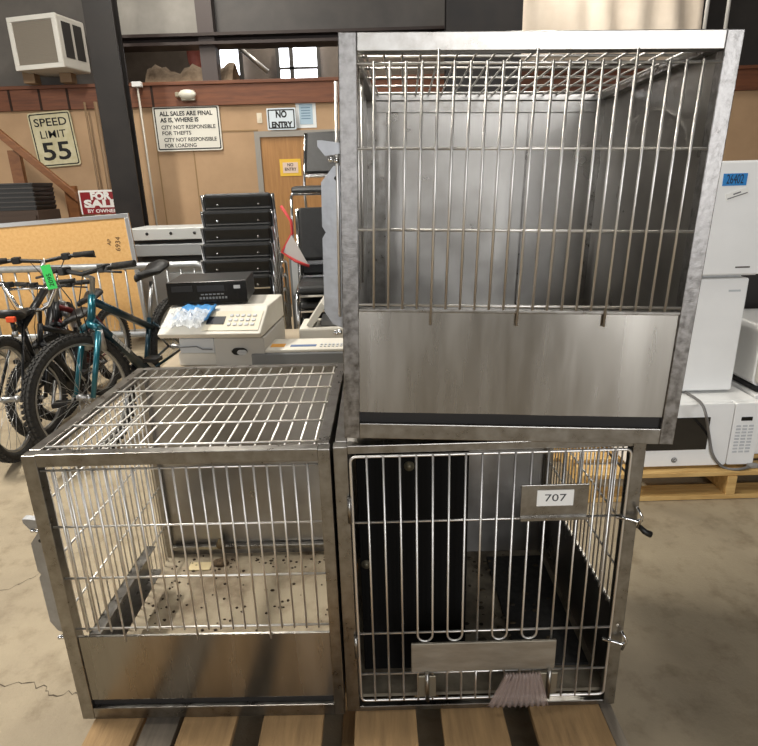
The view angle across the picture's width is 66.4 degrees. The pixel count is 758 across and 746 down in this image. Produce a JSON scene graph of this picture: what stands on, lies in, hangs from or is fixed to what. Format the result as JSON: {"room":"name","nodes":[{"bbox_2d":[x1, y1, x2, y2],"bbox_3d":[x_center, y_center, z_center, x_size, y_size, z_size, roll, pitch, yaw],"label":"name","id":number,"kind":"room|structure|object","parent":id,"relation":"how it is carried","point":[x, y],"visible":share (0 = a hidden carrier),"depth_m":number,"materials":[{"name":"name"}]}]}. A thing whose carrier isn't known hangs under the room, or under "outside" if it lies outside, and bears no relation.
{"room":"surplus auction warehouse","nodes":[
{"label":"surplus auction warehouse","id":0,"kind":"room"},
{"bbox_2d":[0,129,82,217],"bbox_3d":[-3.617,-1.820,6.273,0.754,1.668,0.120,-2,18,0],"label":"stair railing","id":1,"kind":"object","parent":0,"point":[15,156],"visible":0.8,"depth_m":6.15,"materials":[{"name":"brown wood"}]},
{"bbox_2d":[0,0,94,86],"bbox_3d":[-4.994,-4.245,6.117,4.258,2.318,0.060,-2,18,0],"label":"wall","id":2,"kind":"structure","parent":0,"point":[72,9],"depth_m":6.25,"materials":[{"name":"grey paint"}]},
{"bbox_2d":[122,25,444,52],"bbox_3d":[-1.074,-3.651,6.335,3.707,0.113,0.280,-2,18,0],"label":"beam","id":3,"kind":"structure","parent":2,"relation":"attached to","point":[307,37],"depth_m":6.24,"materials":[{"name":"metal"}]},
{"bbox_2d":[81,0,148,261],"bbox_3d":[-2.567,-2.820,5.549,0.270,4.790,0.140,-2,18,0],"label":"steel column","id":4,"kind":"structure","parent":0,"point":[101,17],"depth_m":5.58,"materials":[{"name":"metal"}]},
{"bbox_2d":[117,0,197,34],"bbox_3d":[-2.456,-4.560,6.092,0.950,1.840,0.040,-2,18,0],"label":"wall","id":5,"kind":"structure","parent":0,"point":[135,16],"depth_m":6.29,"materials":[{"name":"grey paint"}]},
{"bbox_2d":[145,62,239,81],"bbox_3d":[-2.160,-3.458,6.745,0.994,0.272,0.500,-2,18,0],"label":"insulation batt","id":6,"kind":"object","parent":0,"point":[229,71],"visible":0.6,"depth_m":6.58,"materials":[{"name":"beige fabric"}]},
{"bbox_2d":[187,50,200,67],"bbox_3d":[-2.166,-3.776,6.852,0.220,0.418,0.176,-2,18,0],"label":"plastic bundle","id":7,"kind":"object","parent":6,"relation":"on","point":[193,57],"visible":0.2,"depth_m":6.80,"materials":[{"name":"red plastic"}]},
{"bbox_2d":[238,49,268,73],"bbox_3d":[-1.722,-4.266,7.854,0.441,0.384,0.060,-2,18,0],"label":"rod","id":8,"kind":"object","parent":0,"point":[248,55],"visible":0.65,"depth_m":7.84,"materials":[{"name":"grey metal"}]},
{"bbox_2d":[213,0,444,31],"bbox_3d":[-0.527,-4.621,6.111,2.603,1.840,0.040,-2,18,0],"label":"cladding","id":9,"kind":"object","parent":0,"point":[230,15],"depth_m":6.32,"materials":[{"name":"grey metal"}]},
{"bbox_2d":[0,304,757,745],"bbox_3d":[0.016,0.563,2.809,14.000,0.101,15.000,-2,18,0],"label":"floor","id":10,"kind":"structure","parent":0,"point":[687,675],"depth_m":1.90,"materials":[{"name":"concrete"}]},
{"bbox_2d":[0,209,60,222],"bbox_3d":[-3.635,-1.063,6.024,0.640,1.214,0.438,-2,18,0],"label":"tray stand","id":11,"kind":"object","parent":10,"relation":"on","point":[24,215],"visible":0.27,"depth_m":5.66,"materials":[{"name":"brown"}]},
{"bbox_2d":[0,204,56,210],"bbox_3d":[-3.652,-1.659,5.823,0.640,0.042,0.395,-2,18,0],"label":"tray","id":12,"kind":"object","parent":11,"relation":"on","point":[37,207],"visible":0.98,"depth_m":5.65,"materials":[{"name":"black plastic"}]},
{"bbox_2d":[0,200,55,206],"bbox_3d":[-3.654,-1.700,5.809,0.640,0.042,0.395,-2,18,0],"label":"tray","id":13,"kind":"object","parent":12,"relation":"on","point":[46,202],"visible":0.99,"depth_m":5.64,"materials":[{"name":"black plastic"}]},
{"bbox_2d":[0,196,54,201],"bbox_3d":[-3.655,-1.740,5.796,0.640,0.042,0.395,-2,18,0],"label":"tray","id":14,"kind":"object","parent":13,"relation":"on","point":[31,198],"visible":0.98,"depth_m":5.63,"materials":[{"name":"black plastic"}]},
{"bbox_2d":[0,191,53,196],"bbox_3d":[-3.656,-1.781,5.783,0.640,0.042,0.395,-2,18,0],"label":"tray","id":15,"kind":"object","parent":14,"relation":"on","point":[12,194],"visible":1,"depth_m":5.61,"materials":[{"name":"black plastic"}]},
{"bbox_2d":[0,187,53,192],"bbox_3d":[-3.657,-1.821,5.770,0.640,0.042,0.395,-2,18,0],"label":"tray","id":16,"kind":"object","parent":15,"relation":"on","point":[25,189],"visible":0.98,"depth_m":5.60,"materials":[{"name":"black plastic"}]},
{"bbox_2d":[0,183,52,187],"bbox_3d":[-3.658,-1.861,5.757,0.640,0.042,0.395,-2,18,0],"label":"tray","id":17,"kind":"object","parent":16,"relation":"on","point":[3,185],"visible":0.98,"depth_m":5.59,"materials":[{"name":"black plastic"}]},
{"bbox_2d":[0,250,95,462],"bbox_3d":[-2.039,-0.176,3.474,0.624,1.018,1.664,-4,18,-9],"label":"bicycle","id":18,"kind":"object","parent":10,"relation":"on","point":[23,349],"visible":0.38,"depth_m":3.26,"materials":[{"name":"metal"}]},
{"bbox_2d":[5,316,18,336],"bbox_3d":[-1.870,-0.236,2.961,0.044,0.106,0.034,-2,18,0],"label":"light","id":19,"kind":"object","parent":18,"relation":"attached to","point":[11,320],"visible":1,"depth_m":2.95,"materials":[{"name":"orange"}]},
{"bbox_2d":[0,278,118,436],"bbox_3d":[-1.971,-0.170,3.637,0.522,0.900,1.198,-1,18,3],"label":"bicycle","id":20,"kind":"object","parent":10,"relation":"on","point":[40,342],"visible":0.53,"depth_m":3.46,"materials":[{"name":"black metal"}]},
{"bbox_2d":[13,279,131,420],"bbox_3d":[-2.022,-0.243,3.947,0.526,0.852,1.341,-1,18,1],"label":"bicycle","id":21,"kind":"object","parent":10,"relation":"on","point":[102,314],"visible":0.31,"depth_m":3.73,"materials":[{"name":"black metal"}]},
{"bbox_2d":[0,213,147,341],"bbox_3d":[-2.844,-0.773,4.909,1.693,1.082,0.061,-2,18,0],"label":"cork board","id":22,"kind":"object","parent":10,"relation":"on","point":[110,236],"visible":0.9,"depth_m":4.84,"materials":[{"name":"brown wood"}]},
{"bbox_2d":[78,190,115,214],"bbox_3d":[-2.995,-1.307,6.439,0.441,1.389,0.031,-2,18,0],"label":"sale sign","id":23,"kind":"object","parent":10,"relation":"on","point":[101,202],"visible":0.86,"depth_m":6.25,"materials":[{"name":"red plastic"}]},
{"bbox_2d":[20,259,179,449],"bbox_3d":[-1.480,-0.195,3.463,0.614,1.031,1.684,1,18,8],"label":"bicycle","id":24,"kind":"object","parent":10,"relation":"on","point":[103,339],"visible":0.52,"depth_m":3.06,"materials":[{"name":"metal"}]},
{"bbox_2d":[40,258,57,289],"bbox_3d":[-1.686,-0.506,2.957,0.067,0.160,0.013,-1,18,2],"label":"tag","id":25,"kind":"object","parent":24,"relation":"hanging from","point":[47,272],"visible":1,"depth_m":2.96,"materials":[{"name":"green paper"}]},
{"bbox_2d":[0,261,201,357],"bbox_3d":[-2.432,-0.464,4.683,2.240,0.822,0.582,-2,18,0],"label":"crowd barrier","id":26,"kind":"object","parent":10,"relation":"on","point":[173,264],"visible":0.36,"depth_m":4.58,"materials":[{"name":"silver metal"}]},
{"bbox_2d":[140,268,201,338],"bbox_3d":[-1.907,-0.712,5.650,0.620,0.682,0.436,-2,18,0],"label":"base cabinet","id":27,"kind":"object","parent":10,"relation":"on","point":[161,279],"visible":0.03,"depth_m":5.38,"materials":[{"name":"grey paint"}]},
{"bbox_3d":[-1.897,-1.063,5.524,0.654,0.036,0.500,-2,18,0],"label":"steel shelf","id":28,"kind":"object","parent":27,"relation":"on","visible":0},
{"bbox_2d":[141,255,202,261],"bbox_3d":[-1.887,-1.108,5.499,0.581,0.045,0.420,-2,18,0],"label":"block","id":29,"kind":"object","parent":28,"relation":"on","point":[183,257],"visible":0.36,"depth_m":5.30,"materials":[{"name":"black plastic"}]},
{"bbox_2d":[135,242,202,256],"bbox_3d":[-1.901,-1.191,5.483,0.694,0.105,0.500,-2,18,0],"label":"steel shelf","id":30,"kind":"object","parent":29,"relation":"on","point":[180,248],"visible":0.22,"depth_m":5.25,"materials":[{"name":"grey metal"}]},
{"bbox_2d":[139,239,201,243],"bbox_3d":[-1.892,-1.256,5.452,0.581,0.018,0.420,-2,18,0],"label":"block","id":31,"kind":"object","parent":30,"relation":"on","point":[179,240],"visible":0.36,"depth_m":5.25,"materials":[{"name":"black plastic"}]},
{"bbox_2d":[132,224,202,240],"bbox_3d":[-1.908,-1.325,5.437,0.716,0.103,0.504,-2,18,0],"label":"steel shelf","id":32,"kind":"object","parent":31,"relation":"on","point":[190,231],"visible":0.66,"depth_m":5.21,"materials":[{"name":"white metal"}]},
{"bbox_2d":[162,329,299,366],"bbox_3d":[-0.296,0.161,2.908,1.306,0.621,0.720,-2,18,0],"label":"folding table","id":33,"kind":"object","parent":10,"relation":"on","point":[174,361],"visible":0.02,"depth_m":2.66,"materials":[{"name":"beige laminate"}]},
{"bbox_2d":[158,294,285,365],"bbox_3d":[-0.699,-0.196,2.644,0.442,0.242,0.447,0,18,4],"label":"machine","id":34,"kind":"object","parent":33,"relation":"on","point":[233,332],"visible":0.91,"depth_m":2.49,"materials":[{"name":"grey plastic"}]},
{"bbox_2d":[170,304,216,321],"bbox_3d":[-0.814,-0.243,2.476,0.199,0.076,0.166,0,18,6],"label":"plastic bag","id":35,"kind":"object","parent":34,"relation":"on","point":[189,312],"visible":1,"depth_m":2.50,"materials":[{"name":"blue"}]},
{"bbox_2d":[177,338,214,352],"bbox_3d":[-0.776,-0.177,2.676,0.188,0.067,0.415,-2,18,0],"label":"tray","id":36,"kind":"object","parent":34,"relation":"on","point":[187,345],"depth_m":2.49,"materials":[{"name":"grey plastic"}]},
{"bbox_2d":[179,352,216,364],"bbox_3d":[-0.779,-0.118,2.710,0.172,0.058,0.380,0,18,4],"label":"paper tray","id":37,"kind":"object","parent":34,"relation":"on","point":[185,358],"depth_m":2.53,"materials":[{"name":"beige plastic"}]},
{"bbox_2d":[166,271,254,305],"bbox_3d":[-0.771,-0.393,2.691,0.345,0.105,0.293,-3,18,-5],"label":"recorder","id":38,"kind":"object","parent":34,"relation":"on","point":[226,287],"visible":1,"depth_m":2.56,"materials":[{"name":"black plastic"}]},
{"bbox_2d":[251,338,342,364],"bbox_3d":[-0.341,-0.098,2.574,0.436,0.076,0.200,-1,18,2],"label":"printer","id":39,"kind":"object","parent":33,"relation":"on","point":[309,350],"visible":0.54,"depth_m":2.48,"materials":[{"name":"grey plastic"}]},
{"bbox_2d":[299,296,342,338],"bbox_3d":[-0.260,-0.255,2.826,0.240,0.218,0.220,-2,18,0],"label":"pet feeder","id":40,"kind":"object","parent":33,"relation":"on","point":[313,327],"visible":0.54,"depth_m":2.73,"materials":[{"name":"beige plastic"}]},
{"bbox_2d":[307,296,323,327],"bbox_3d":[-0.296,-0.295,2.797,0.097,0.121,0.170,-2,18,0],"label":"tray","id":41,"kind":"object","parent":40,"relation":"on","point":[313,322],"depth_m":2.73,"materials":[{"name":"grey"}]},
{"bbox_2d":[252,273,275,294],"bbox_3d":[-0.847,-0.252,3.803,0.446,0.858,0.524,-3,18,-3],"label":"chair","id":42,"kind":"object","parent":10,"relation":"on","point":[264,283],"visible":0.08,"depth_m":3.47,"materials":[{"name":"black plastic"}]},
{"bbox_2d":[200,257,287,328],"bbox_3d":[-0.846,-0.347,3.798,0.446,0.858,0.524,-3,18,-3],"label":"chair","id":43,"kind":"object","parent":42,"relation":"on","point":[260,265],"visible":0.17,"depth_m":3.44,"materials":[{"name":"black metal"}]},
{"bbox_2d":[200,241,289,328],"bbox_3d":[-0.844,-0.442,3.792,0.446,0.858,0.524,-3,18,-3],"label":"chair","id":44,"kind":"object","parent":43,"relation":"on","point":[257,249],"visible":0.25,"depth_m":3.44,"materials":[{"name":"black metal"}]},
{"bbox_2d":[200,225,290,328],"bbox_3d":[-0.843,-0.537,3.787,0.446,0.858,0.524,-3,18,-3],"label":"chair","id":45,"kind":"object","parent":44,"relation":"on","point":[249,233],"visible":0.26,"depth_m":3.43,"materials":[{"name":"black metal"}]},
{"bbox_2d":[200,209,291,328],"bbox_3d":[-0.842,-0.632,3.781,0.446,0.858,0.524,-3,18,-3],"label":"chair","id":46,"kind":"object","parent":45,"relation":"on","point":[239,217],"visible":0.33,"depth_m":3.43,"materials":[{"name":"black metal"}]},
{"bbox_2d":[200,192,291,328],"bbox_3d":[-0.841,-0.727,3.776,0.446,0.858,0.524,-3,18,-3],"label":"chair","id":47,"kind":"object","parent":46,"relation":"on","point":[261,200],"visible":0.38,"depth_m":3.42,"materials":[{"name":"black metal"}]},
{"bbox_2d":[280,205,309,266],"bbox_3d":[-0.505,-0.795,3.379,0.180,0.356,0.047,4,19,18],"label":"pennant flag","id":48,"kind":"object","parent":44,"relation":"hanging from","point":[290,249],"visible":1,"depth_m":3.40,"materials":[{"name":"grey fabric"}]},
{"bbox_2d":[289,258,299,328],"bbox_3d":[-0.271,-0.530,4.600,0.750,0.894,0.655,-2,18,0],"label":"filing cabinet","id":49,"kind":"object","parent":10,"relation":"on","point":[293,267],"visible":0.18,"depth_m":4.24,"materials":[{"name":"grey metal"}]},
{"bbox_2d":[290,131,339,237],"bbox_3d":[-0.402,-1.389,4.388,0.446,0.858,0.524,1,18,10],"label":"chair","id":50,"kind":"object","parent":49,"relation":"on","point":[316,164],"visible":0.52,"depth_m":4.49,"materials":[{"name":"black metal"}]},
{"bbox_2d":[82,563,628,745],"bbox_3d":[-0.061,0.850,1.543,1.260,0.132,1.245,-2,18,0],"label":"wooden pallet","id":51,"kind":"object","parent":10,"relation":"on","point":[587,724],"visible":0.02,"depth_m":1.37,"materials":[{"name":"brown wood"}]},
{"bbox_2d":[20,363,345,718],"bbox_3d":[-0.427,0.405,1.585,0.672,0.707,0.606,-1,18,1],"label":"cage","id":52,"kind":"object","parent":51,"relation":"on","point":[242,616],"visible":0.99,"depth_m":1.40,"materials":[{"name":"silver metal"}]},
{"bbox_2d":[45,381,168,634],"bbox_3d":[-0.715,0.411,1.588,0.016,0.670,0.566,-2,18,0],"label":"grille","id":53,"kind":"object","parent":52,"relation":"attached to","point":[134,590],"depth_m":1.57,"materials":[{"name":"silver metal"}]},
{"bbox_2d":[40,463,328,641],"bbox_3d":[-0.410,0.404,1.273,0.592,0.444,0.016,-2,18,0],"label":"grille","id":54,"kind":"object","parent":52,"relation":"attached to","point":[50,527],"depth_m":1.27,"materials":[{"name":"silver metal"}]},
{"bbox_2d":[45,367,334,449],"bbox_3d":[-0.420,0.074,1.477,0.604,0.009,0.589,-2,18,0],"label":"grille","id":55,"kind":"object","parent":52,"relation":"attached to","point":[57,437],"depth_m":1.42,"materials":[{"name":"silver metal"}]},
{"bbox_2d":[94,695,333,703],"bbox_3d":[-0.400,0.786,1.410,0.583,0.022,0.016,-1,18,1],"label":"strip","id":56,"kind":"object","parent":52,"relation":"on","point":[98,699],"depth_m":1.40,"materials":[{"name":"black metal"}]},
{"bbox_2d":[127,551,328,633],"bbox_3d":[-0.401,0.702,1.692,0.614,0.015,0.568,-1,18,1],"label":"tray","id":57,"kind":"object","parent":52,"relation":"on","point":[230,556],"depth_m":1.76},
{"bbox_2d":[333,385,652,710],"bbox_3d":[0.249,0.390,1.574,0.675,0.707,0.636,-2,18,0],"label":"cage","id":58,"kind":"object","parent":51,"relation":"on","point":[472,570],"visible":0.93,"depth_m":1.38,"materials":[{"name":"silver metal"}]},
{"bbox_2d":[356,550,600,696],"bbox_3d":[0.245,0.702,1.702,0.625,0.010,0.568,-2,18,0],"label":"tray","id":59,"kind":"object","parent":58,"relation":"on","point":[487,556],"depth_m":1.64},
{"bbox_2d":[487,671,548,707],"bbox_3d":[0.329,0.742,1.359,0.145,0.104,0.011,-2,18,0],"label":"brush","id":60,"kind":"object","parent":58,"relation":"attached to","point":[526,689],"visible":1,"depth_m":1.36,"materials":[{"name":"plastic"}]},
{"bbox_2d":[317,29,744,443],"bbox_3d":[0.254,-0.313,1.373,0.698,0.732,0.678,1,18,2],"label":"cage","id":61,"kind":"object","parent":58,"relation":"on","point":[518,265],"visible":1,"depth_m":1.14,"materials":[{"name":"silver metal"}]},
{"bbox_2d":[362,52,686,95],"bbox_3d":[0.276,-0.656,1.264,0.648,0.027,0.678,-2,18,0],"label":"grille","id":62,"kind":"object","parent":61,"relation":"attached to","point":[660,70],"depth_m":1.25,"materials":[{"name":"silver metal"}]},
{"bbox_2d":[357,47,722,326],"bbox_3d":[0.262,-0.311,1.023,0.610,0.475,0.040,-2,18,0],"label":"grille","id":63,"kind":"object","parent":61,"relation":"attached to","point":[683,315],"depth_m":1.02,"materials":[{"name":"silver metal"}]},
{"bbox_2d":[548,446,627,606],"bbox_3d":[0.543,0.267,1.553,0.009,0.442,0.566,-2,18,0],"label":"grille","id":64,"kind":"object","parent":58,"relation":"attached to","point":[577,543],"depth_m":1.43,"materials":[{"name":"silver metal"}]},
{"bbox_2d":[553,447,757,502],"bbox_3d":[1.631,0.352,2.939,1.500,0.130,0.880,-2,18,0],"label":"wooden pallet","id":65,"kind":"object","parent":10,"relation":"on","point":[724,486],"visible":0.18,"depth_m":2.54,"materials":[{"name":"yellow wood"}]},
{"bbox_2d":[614,385,757,466],"bbox_3d":[1.360,0.214,2.684,0.545,0.302,0.404,-2,18,0],"label":"microwave oven","id":66,"kind":"object","parent":65,"relation":"on","point":[732,413],"visible":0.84,"depth_m":2.50,"materials":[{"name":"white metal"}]},
{"bbox_2d":[682,275,748,390],"bbox_3d":[1.320,-0.218,2.698,0.460,0.511,0.442,-2,18,0],"label":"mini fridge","id":67,"kind":"object","parent":66,"relation":"on","point":[721,299],"visible":0.31,"depth_m":2.48,"materials":[{"name":"white metal"}]},
{"bbox_2d":[702,160,757,275],"bbox_3d":[1.336,-0.680,2.543,0.500,0.458,0.472,-2,18,0],"label":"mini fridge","id":68,"kind":"object","parent":67,"relation":"on","point":[732,248],"visible":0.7,"depth_m":2.33,"materials":[{"name":"white metal"}]},
{"bbox_2d":[684,391,757,470],"bbox_3d":[1.479,0.264,2.487,0.345,0.329,0.274,-2,18,0],"label":"power cord","id":69,"kind":"object","parent":66,"relation":"hanging from","point":[748,465],"visible":1,"depth_m":2.50,"materials":[{"name":"grey plastic"}]},
{"bbox_2d":[731,379,757,453],"bbox_3d":[1.902,0.166,2.785,0.500,0.302,0.422,-2,18,0],"label":"appliance","id":70,"kind":"object","parent":65,"relation":"on","point":[739,386],"visible":0.16,"depth_m":2.62,"materials":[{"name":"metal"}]},
{"bbox_2d":[732,309,757,391],"bbox_3d":[1.900,-0.119,2.694,0.500,0.290,0.400,-2,18,0],"label":"appliance","id":71,"kind":"object","parent":70,"relation":"on","point":[745,372],"visible":0.44,"depth_m":2.60,"materials":[{"name":"metal"}]},
{"bbox_2d":[741,274,757,308],"bbox_3d":[1.950,-0.224,3.251,0.700,1.020,0.418,-2,18,0],"label":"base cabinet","id":72,"kind":"object","parent":10,"relation":"on","point":[751,301],"visible":0.02,"depth_m":2.97,"materials":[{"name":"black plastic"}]},
{"bbox_2d":[0,90,757,225],"bbox_3d":[-0.059,-2.050,6.754,14.000,2.447,0.126,-2,18,0],"label":"wall","id":73,"kind":"structure","parent":0,"point":[179,178],"depth_m":6.56,"materials":[{"name":"brown wood"}]},
{"bbox_2d":[27,110,80,166],"bbox_3d":[-3.621,-2.604,6.456,0.503,0.589,0.008,-2,18,0],"label":"speed limit sign","id":74,"kind":"object","parent":73,"relation":"attached to","point":[53,135],"visible":1,"depth_m":6.45,"materials":[{"name":"beige metal"}]},
{"bbox_2d":[83,102,111,189],"bbox_3d":[-3.103,-1.847,6.636,0.154,2.300,0.044,-2,18,0],"label":"conduit pipe","id":75,"kind":"object","parent":73,"relation":"attached to","point":[96,109],"visible":0.35,"depth_m":6.41,"materials":[{"name":"brown"}]},
{"bbox_2d":[131,81,157,224],"bbox_3d":[-2.576,-1.953,6.618,0.100,2.485,0.060,-2,18,0],"label":"conduit pipe","id":76,"kind":"object","parent":73,"relation":"attached to","point":[137,84],"visible":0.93,"depth_m":6.41,"materials":[{"name":"beige metal"}]},
{"bbox_2d":[175,89,195,100],"bbox_3d":[-2.093,-3.013,6.272,0.225,0.109,0.093,-2,18,0],"label":"emergency light","id":77,"kind":"object","parent":73,"relation":"attached to","point":[186,94],"visible":1,"depth_m":6.25,"materials":[{"name":"beige plastic"}]},
{"bbox_2d":[152,105,222,151],"bbox_3d":[-2.124,-2.718,6.434,0.732,0.461,0.008,-2,18,0],"label":"sign","id":78,"kind":"object","parent":73,"relation":"attached to","point":[183,128],"visible":1,"depth_m":6.43,"materials":[{"name":"white"}]},
{"bbox_2d":[194,0,220,80],"bbox_3d":[-1.887,-4.311,6.104,0.173,2.353,0.140,-2,18,0],"label":"column","id":79,"kind":"structure","parent":73,"relation":"attached to","point":[204,9],"depth_m":6.28,"materials":[{"name":"grey metal"}]},
{"bbox_2d":[257,113,261,122],"bbox_3d":[-1.327,-2.830,6.423,0.055,0.102,0.014,-2,18,0],"label":"light switch","id":80,"kind":"object","parent":73,"relation":"attached to","point":[259,115],"visible":1,"depth_m":6.42,"materials":[{"name":"beige plastic"}]},
{"bbox_2d":[266,108,296,129],"bbox_3d":[-1.074,-2.797,6.375,0.319,0.223,0.008,-2,18,0],"label":"no entry sign","id":81,"kind":"object","parent":73,"relation":"attached to","point":[277,118],"visible":1,"depth_m":6.37,"materials":[{"name":"grey plastic"}]},
{"bbox_2d":[254,129,338,303],"bbox_3d":[-0.853,-1.768,6.746,1.020,1.960,0.060,-2,18,0],"label":"door","id":82,"kind":"structure","parent":73,"relation":"in","point":[270,146],"depth_m":6.58,"materials":[{"name":"brown wood"}]},
{"bbox_2d":[279,159,301,175],"bbox_3d":[-1.002,-2.326,6.553,0.237,0.181,0.008,-2,18,0],"label":"notice","id":83,"kind":"object","parent":82,"relation":"attached to","point":[288,167],"visible":1,"depth_m":6.55,"materials":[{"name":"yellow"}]},
{"bbox_2d":[295,103,316,127],"bbox_3d":[-0.809,-2.881,6.413,0.221,0.305,0.010,-2,18,0],"label":"paper notice","id":84,"kind":"object","parent":73,"relation":"attached to","point":[305,112],"visible":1,"depth_m":6.42,"materials":[{"name":"white"}]},
{"bbox_2d":[0,65,757,111],"bbox_3d":[-0.089,-3.126,6.388,14.000,0.244,0.200,-2,18,0],"label":"trim","id":85,"kind":"structure","parent":73,"relation":"attached to","point":[317,89],"depth_m":6.31,"materials":[{"name":"brown wood"}]},
{"bbox_2d":[22,72,41,84],"bbox_3d":[-3.695,-3.136,6.162,0.120,0.112,0.120,-2,18,0],"label":"support post","id":86,"kind":"object","parent":85,"relation":"on","point":[30,79],"visible":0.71,"depth_m":6.12,"materials":[{"name":"brown wood"}]},
{"bbox_2d":[6,12,90,76],"bbox_3d":[-3.408,-3.381,5.995,0.583,0.481,0.400,3,18,13],"label":"window air conditioner","id":87,"kind":"object","parent":86,"relation":"on","point":[51,44],"visible":1,"depth_m":5.85,"materials":[{"name":"grey plastic"}]},
{"bbox_2d":[12,19,58,65],"bbox_3d":[-3.454,-3.324,5.826,0.477,0.380,0.008,3,18,13],"label":"grille","id":88,"kind":"object","parent":87,"relation":"attached to","point":[34,41],"depth_m":5.82,"materials":[{"name":"grey plastic"}]},
{"bbox_2d":[61,21,72,41],"bbox_3d":[-3.147,-3.443,5.832,0.006,0.164,0.120,3,18,13],"label":"vent","id":89,"kind":"object","parent":87,"relation":"attached to","point":[66,27],"depth_m":5.83,"materials":[{"name":"black"}]},
{"bbox_2d":[64,39,75,58],"bbox_3d":[-3.142,-3.290,5.882,0.006,0.164,0.120,3,18,13],"label":"vent","id":90,"kind":"object","parent":87,"relation":"attached to","point":[69,44],"depth_m":5.88,"materials":[{"name":"black"}]},
{"bbox_2d":[72,25,83,44],"bbox_3d":[-3.109,-3.492,5.980,0.006,0.164,0.120,3,18,13],"label":"vent","id":91,"kind":"object","parent":87,"relation":"attached to","point":[77,30],"depth_m":5.97,"materials":[{"name":"black"}]},
{"bbox_2d":[75,42,85,61],"bbox_3d":[-3.105,-3.339,6.029,0.006,0.164,0.120,3,18,13],"label":"vent","id":92,"kind":"object","parent":87,"relation":"attached to","point":[80,48],"depth_m":6.02,"materials":[{"name":"black"}]},
{"bbox_2d":[59,72,76,83],"bbox_3d":[-3.309,-3.147,6.162,0.120,0.112,0.120,-2,18,0],"label":"support post","id":93,"kind":"object","parent":85,"relation":"on","point":[68,77],"visible":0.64,"depth_m":6.12,"materials":[{"name":"brown wood"}]},
{"bbox_2d":[124,47,648,82],"bbox_3d":[-0.114,-3.966,8.859,14.000,4.800,0.100,-2,18,0],"label":"wall","id":94,"kind":"structure","parent":0,"point":[137,63],"depth_m":8.59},
{"bbox_2d":[218,49,244,79],"bbox_3d":[-2.175,-4.536,8.446,0.372,0.459,0.060,-2,18,0],"label":"window","id":95,"kind":"structure","parent":94,"relation":"in","point":[235,56],"depth_m":8.43,"materials":[{"name":"grey glass"}]},
{"bbox_2d":[275,47,320,78],"bbox_3d":[-1.177,-4.546,8.452,0.642,0.544,0.060,-2,18,0],"label":"window","id":96,"kind":"structure","parent":94,"relation":"in","point":[305,62],"depth_m":8.45,"materials":[{"name":"grey glass"}]},
{"bbox_2d":[444,0,523,91],"bbox_3d":[1.004,-2.953,5.644,0.720,4.790,0.140,-2,18,0],"label":"trim","id":97,"kind":"structure","parent":0,"point":[460,15],"depth_m":5.46,"materials":[{"name":"paint"}]},
{"bbox_2d":[521,0,703,65],"bbox_3d":[2.356,-4.050,5.804,1.892,1.696,0.135,-2,18,0],"label":"curtain","id":98,"kind":"object","parent":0,"point":[537,14],"visible":0.44,"depth_m":5.93,"materials":[{"name":"beige fabric"}]},
{"bbox_2d":[649,0,757,65],"bbox_3d":[4.384,-4.513,6.117,2.777,2.318,0.060,-2,18,0],"label":"wall","id":99,"kind":"structure","parent":0,"point":[743,14],"depth_m":6.30,"materials":[{"name":"metal"}]},
{"bbox_3d":[-0.117,-4.098,1.302,12.000,0.100,15.000,-2,18,0],"label":"ceiling","id":100,"kind":"structure","parent":0,"visible":0},
{"bbox_2d":[702,0,709,28],"bbox_3d":[3.167,-4.169,5.408,0.056,2.430,0.036,-2,18,0],"label":"conduit","id":101,"kind":"object","parent":100,"relation":"hanging from","point":[707,1],"visible":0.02,"depth_m":5.62,"materials":[{"name":"white metal"}]},
{"bbox_2d":[723,0,730,28],"bbox_3d":[3.480,-4.239,5.599,0.056,2.430,0.036,-2,18,0],"label":"conduit","id":102,"kind":"object","parent":100,"relation":"hanging from","point":[728,1],"visible":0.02,"depth_m":5.79,"materials":[{"name":"white metal"}]},
{"bbox_3d":[-0.262,-0.297,3.604,0.446,0.858,0.524,-3,18,-4],"label":"chair","id":103,"kind":"object","parent":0,"visible":0},
{"bbox_2d":[301,273,325,323],"bbox_3d":[-0.264,-0.377,3.553,0.446,0.858,0.524,-3,18,-4],"label":"chair","id":104,"kind":"object","parent":103,"relation":"on","point":[303,315],"visible":0.02,"depth_m":3.35,"materials":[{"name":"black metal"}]},
{"bbox_2d":[299,260,324,324],"bbox_3d":[-0.266,-0.457,3.501,0.446,0.858,0.524,-3,18,-4],"label":"chair","id":105,"kind":"object","parent":104,"relation":"on","point":[307,304],"visible":0.16,"depth_m":3.33,"materials":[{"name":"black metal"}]},
{"bbox_2d":[295,207,325,328],"bbox_3d":[-0.269,-0.537,3.450,0.446,0.858,0.524,-3,18,-4],"label":"chair","id":106,"kind":"object","parent":105,"relation":"on","point":[310,232],"visible":0.34,"depth_m":3.53,"materials":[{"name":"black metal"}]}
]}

